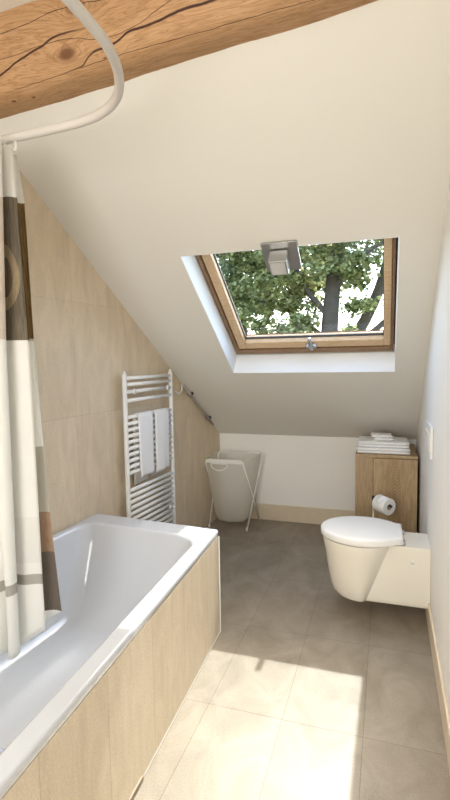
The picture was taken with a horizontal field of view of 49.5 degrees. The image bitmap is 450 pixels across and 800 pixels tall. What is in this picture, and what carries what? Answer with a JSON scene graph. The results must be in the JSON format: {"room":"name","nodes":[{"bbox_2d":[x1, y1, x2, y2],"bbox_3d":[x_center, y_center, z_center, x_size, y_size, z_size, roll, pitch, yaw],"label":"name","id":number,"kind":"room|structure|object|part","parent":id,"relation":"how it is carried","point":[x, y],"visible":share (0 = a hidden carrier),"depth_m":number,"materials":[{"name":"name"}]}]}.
{"room":"bathroom","nodes":[
{"label":"bathroom","id":0,"kind":"room"},
{"bbox_2d":[19,170,220,534],"bbox_3d":[-1.218,-0.101,1.766,0.151,2.922,5.803,1,5,23],"label":"wall","id":1,"kind":"structure","parent":0,"point":[85,339],"depth_m":2.68,"materials":[{"name":"tile"}]},
{"bbox_2d":[122,369,175,523],"bbox_3d":[-0.492,0.374,3.186,0.072,1.138,0.578,1,5,23],"label":"towel radiator","id":2,"kind":"object","parent":1,"relation":"attached to","point":[172,505],"visible":0.77,"depth_m":3.12,"materials":[{"name":"white metal"}]},
{"bbox_3d":[-0.587,0.405,2.932,0.027,1.122,0.033,1,5,18],"label":"post","id":3,"kind":"part","parent":2,"relation":"part of","materials":[{"name":"white metal"}]},
{"bbox_2d":[133,411,154,484],"bbox_3d":[-0.516,0.300,3.099,0.056,0.452,0.172,1,5,23],"label":"hand towel","id":4,"kind":"object","parent":2,"relation":"hanging from","point":[145,419],"visible":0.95,"depth_m":3.08,"materials":[{"name":"white fabric"}]},
{"bbox_2d":[151,407,169,475],"bbox_3d":[-0.436,0.278,3.284,0.057,0.442,0.179,1,5,23],"label":"hand towel","id":5,"kind":"object","parent":2,"relation":"hanging from","point":[162,423],"visible":0.93,"depth_m":3.26,"materials":[{"name":"white fabric"}]},
{"bbox_3d":[-0.371,0.360,3.430,0.027,1.122,0.033,1,5,18],"label":"post","id":6,"kind":"part","parent":2,"relation":"part of","materials":[{"name":"white metal"}]},
{"bbox_2d":[174,383,213,424],"bbox_3d":[-0.230,0.048,3.804,0.047,0.385,0.653,1,5,23],"label":"pole","id":7,"kind":"object","parent":1,"relation":"attached to","point":[190,394],"visible":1,"depth_m":3.78,"materials":[{"name":"grey metal"}]},
{"bbox_3d":[-0.203,0.054,3.874,0.015,0.361,0.505,1,5,23],"label":"rod","id":8,"kind":"part","parent":7,"relation":"part of","materials":[{"name":"grey metal"}]},
{"bbox_2d":[0,0,449,439],"bbox_3d":[-0.356,-0.459,1.516,2.323,2.196,5.920,1,5,18],"label":"ceiling","id":9,"kind":"structure","parent":0,"point":[336,128],"depth_m":2.06,"materials":[{"name":"white paint"}]},
{"bbox_2d":[1,0,123,144],"bbox_3d":[-0.556,-1.138,1.322,0.563,0.503,1.459,-3,5,-23],"label":"rail","id":10,"kind":"object","parent":9,"relation":"hanging from","point":[76,7],"visible":1,"depth_m":1.49,"materials":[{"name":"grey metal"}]},
{"bbox_2d":[13,141,17,151],"bbox_3d":[-0.760,-0.918,1.766,0.012,0.041,0.021,1,5,18],"label":"curtain hook","id":11,"kind":"object","parent":10,"relation":"hanging from","point":[15,148],"visible":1,"depth_m":1.76,"materials":[{"name":"white plastic"}]},
{"bbox_2d":[0,135,61,659],"bbox_3d":[-0.875,0.028,1.847,0.385,1.890,0.191,1,5,18],"label":"shower curtain","id":12,"kind":"object","parent":10,"relation":"hanging from","point":[29,587],"visible":1,"depth_m":1.83,"materials":[{"name":"white fabric"}]},
{"bbox_2d":[0,0,377,118],"bbox_3d":[-0.223,-1.388,1.715,2.092,0.524,0.296,1,5,21],"label":"ceiling beam","id":13,"kind":"structure","parent":9,"relation":"attached to","point":[48,56],"depth_m":1.66,"materials":[{"name":"brown wood"}]},
{"bbox_2d":[260,240,301,275],"bbox_3d":[0.273,-0.681,2.372,0.175,0.148,0.167,1,5,18],"label":"spotlight","id":14,"kind":"object","parent":9,"relation":"attached to","point":[280,257],"visible":1,"depth_m":2.33,"materials":[{"name":"silver metal"}]},
{"bbox_2d":[180,237,399,372],"bbox_3d":[0.431,-0.522,2.824,1.066,0.750,0.977,1,5,18],"label":"window reveal","id":15,"kind":"structure","parent":9,"relation":"attached to","point":[381,361],"depth_m":3.19,"materials":[{"name":"white paint"}]},
{"bbox_2d":[195,237,397,353],"bbox_3d":[0.442,-0.670,2.864,1.169,0.775,1.051,1,5,18],"label":"window","id":16,"kind":"structure","parent":9,"relation":"attached to","point":[366,340],"depth_m":3.12,"materials":[{"name":"brown wood"}]},
{"bbox_3d":[0.554,-0.363,3.169,0.032,0.080,0.120,1,5,18],"label":"lever","id":17,"kind":"part","parent":16,"relation":"part of","materials":[{"name":"silver metal"}]},
{"bbox_3d":[0.571,-0.358,3.218,0.070,0.034,0.034,1,5,18],"label":"handle","id":18,"kind":"part","parent":16,"relation":"part of","materials":[{"name":"silver metal"}]},
{"bbox_2d":[134,516,449,799],"bbox_3d":[-0.367,1.327,1.576,2.307,0.120,5.730,1,5,18],"label":"floor","id":19,"kind":"structure","parent":0,"point":[305,690],"depth_m":2.02,"materials":[{"name":"tile"}]},
{"bbox_2d":[0,514,220,799],"bbox_3d":[-0.676,0.982,1.836,0.971,0.536,1.766,1,5,18],"label":"bathtub","id":20,"kind":"object","parent":19,"relation":"on","point":[88,703],"visible":1,"depth_m":1.84,"materials":[{"name":"white ceramic"}]},
{"bbox_2d":[205,451,262,531],"bbox_3d":[0.087,0.747,4.094,0.436,0.606,0.312,1,5,18],"label":"laundry basket","id":21,"kind":"object","parent":19,"relation":"on","point":[217,461],"visible":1,"depth_m":4.03,"materials":[{"name":"white metal"}]},
{"bbox_2d":[355,444,417,532],"bbox_3d":[1.197,0.713,3.637,0.411,0.710,0.517,1,5,18],"label":"base cabinet","id":22,"kind":"object","parent":19,"relation":"on","point":[393,476],"visible":0.56,"depth_m":3.37,"materials":[{"name":"brown wood"}]},
{"bbox_2d":[372,495,391,516],"bbox_3d":[1.024,0.872,3.184,0.170,0.474,0.170,1,5,18],"label":"toilet roll holder","id":23,"kind":"object","parent":22,"relation":"attached to","point":[373,496],"visible":0.21,"depth_m":3.22,"materials":[{"name":"silver metal"}]},
{"bbox_2d":[372,494,395,515],"bbox_3d":[1.018,0.674,3.138,0.116,0.116,0.104,-3,5,-27],"label":"toilet roll","id":24,"kind":"object","parent":23,"relation":"on","point":[380,502],"visible":1,"depth_m":3.11,"materials":[{"name":"white paper"}]},
{"bbox_2d":[357,444,409,454],"bbox_3d":[1.144,0.345,3.526,0.359,0.042,0.273,1,5,18],"label":"bath towel","id":25,"kind":"object","parent":22,"relation":"on","point":[375,450],"visible":0.6,"depth_m":3.40,"materials":[{"name":"white fabric"}]},
{"bbox_2d":[358,436,409,447],"bbox_3d":[1.144,0.302,3.532,0.350,0.042,0.277,1,5,18],"label":"bath towel","id":26,"kind":"object","parent":25,"relation":"on","point":[364,441],"visible":0.92,"depth_m":3.43,"materials":[{"name":"white fabric"}]},
{"bbox_2d":[374,436,393,440],"bbox_3d":[1.149,0.273,3.522,0.146,0.019,0.148,1,5,18],"label":"cloth","id":27,"kind":"object","parent":26,"relation":"on","point":[375,438],"visible":0.62,"depth_m":3.46,"materials":[{"name":"white fabric"}]},
{"bbox_2d":[371,432,392,437],"bbox_3d":[1.134,0.253,3.535,0.148,0.019,0.136,0,5,13],"label":"cloth","id":28,"kind":"object","parent":27,"relation":"on","point":[373,434],"visible":1,"depth_m":3.49,"materials":[{"name":"white fabric"}]},
{"bbox_3d":[1.176,0.742,3.383,0.286,0.676,0.018,1,5,18],"label":"door","id":29,"kind":"part","parent":22,"relation":"part of","materials":[{"name":"brown wood"}]},
{"bbox_2d":[220,433,415,510],"bbox_3d":[0.748,0.664,4.145,1.817,0.941,0.140,1,5,18],"label":"wall","id":30,"kind":"structure","parent":0,"point":[302,471],"depth_m":4.13,"materials":[{"name":"white paint"}]},
{"bbox_2d":[221,500,354,524],"bbox_3d":[0.726,0.970,4.099,1.600,0.138,0.012,1,5,18],"label":"baseboard","id":31,"kind":"structure","parent":30,"relation":"attached to","point":[298,514],"depth_m":4.17,"materials":[{"name":"beige tile"}]},
{"bbox_2d":[416,176,449,713],"bbox_3d":[0.688,-0.081,1.128,0.150,2.922,5.780,1,5,18],"label":"wall","id":32,"kind":"structure","parent":0,"point":[433,482],"depth_m":2.15,"materials":[{"name":"white paint"}]},
{"bbox_2d":[321,516,430,608],"bbox_3d":[0.818,0.884,2.698,0.569,0.365,0.406,1,5,18],"label":"toilet","id":33,"kind":"object","parent":32,"relation":"attached to","point":[373,559],"visible":1,"depth_m":2.56,"materials":[{"name":"white ceramic"}]},
{"bbox_3d":[0.752,0.721,2.706,0.435,0.038,0.406,1,5,18],"label":"lid","id":34,"kind":"part","parent":33,"relation":"part of","materials":[{"name":"white plastic"}]},
{"bbox_2d":[425,420,433,459],"bbox_3d":[1.069,0.205,2.560,0.020,0.165,0.280,1,5,18],"label":"flush plate","id":35,"kind":"object","parent":32,"relation":"attached to","point":[429,428],"visible":1,"depth_m":2.46,"materials":[{"name":"white plastic"}]},
{"bbox_2d":[417,531,449,771],"bbox_3d":[0.626,1.217,1.237,0.012,0.120,5.530,1,5,18],"label":"baseboard","id":36,"kind":"structure","parent":32,"relation":"attached to","point":[445,716],"depth_m":1.94,"materials":[{"name":"beige tile"}]},
{"label":"outside","id":37,"kind":"structure","parent":0,"visible":0},
{"bbox_3d":[5.635,3.187,33.037,70.000,0.200,54.500,1,5,18],"label":"ground","id":38,"kind":"structure","parent":37,"visible":0},
{"bbox_2d":[218,250,310,334],"bbox_3d":[0.251,-0.002,11.073,3.493,9.949,2.439,1,5,18],"label":"tree","id":39,"kind":"object","parent":38,"relation":"on","point":[226,270],"visible":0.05,"depth_m":10.37,"materials":[{"name":"green plant"}]},
{"bbox_2d":[238,245,346,332],"bbox_3d":[2.437,-0.461,17.135,7.124,9.792,2.828,1,5,18],"label":"tree","id":40,"kind":"object","parent":38,"relation":"on","point":[312,260],"visible":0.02,"depth_m":16.34,"materials":[{"name":"green plant"}]},
{"bbox_2d":[215,239,382,333],"bbox_3d":[1.568,0.081,8.873,4.447,10.108,2.220,1,5,18],"label":"tree","id":41,"kind":"object","parent":38,"relation":"on","point":[342,264],"visible":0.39,"depth_m":8.68,"materials":[{"name":"green plant"}]},
{"bbox_2d":[345,239,382,330],"bbox_3d":[3.205,0.137,9.375,3.178,9.856,2.124,1,5,18],"label":"tree","id":42,"kind":"object","parent":38,"relation":"on","point":[365,319],"visible":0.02,"depth_m":9.42,"materials":[{"name":"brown plant"}]}
]}

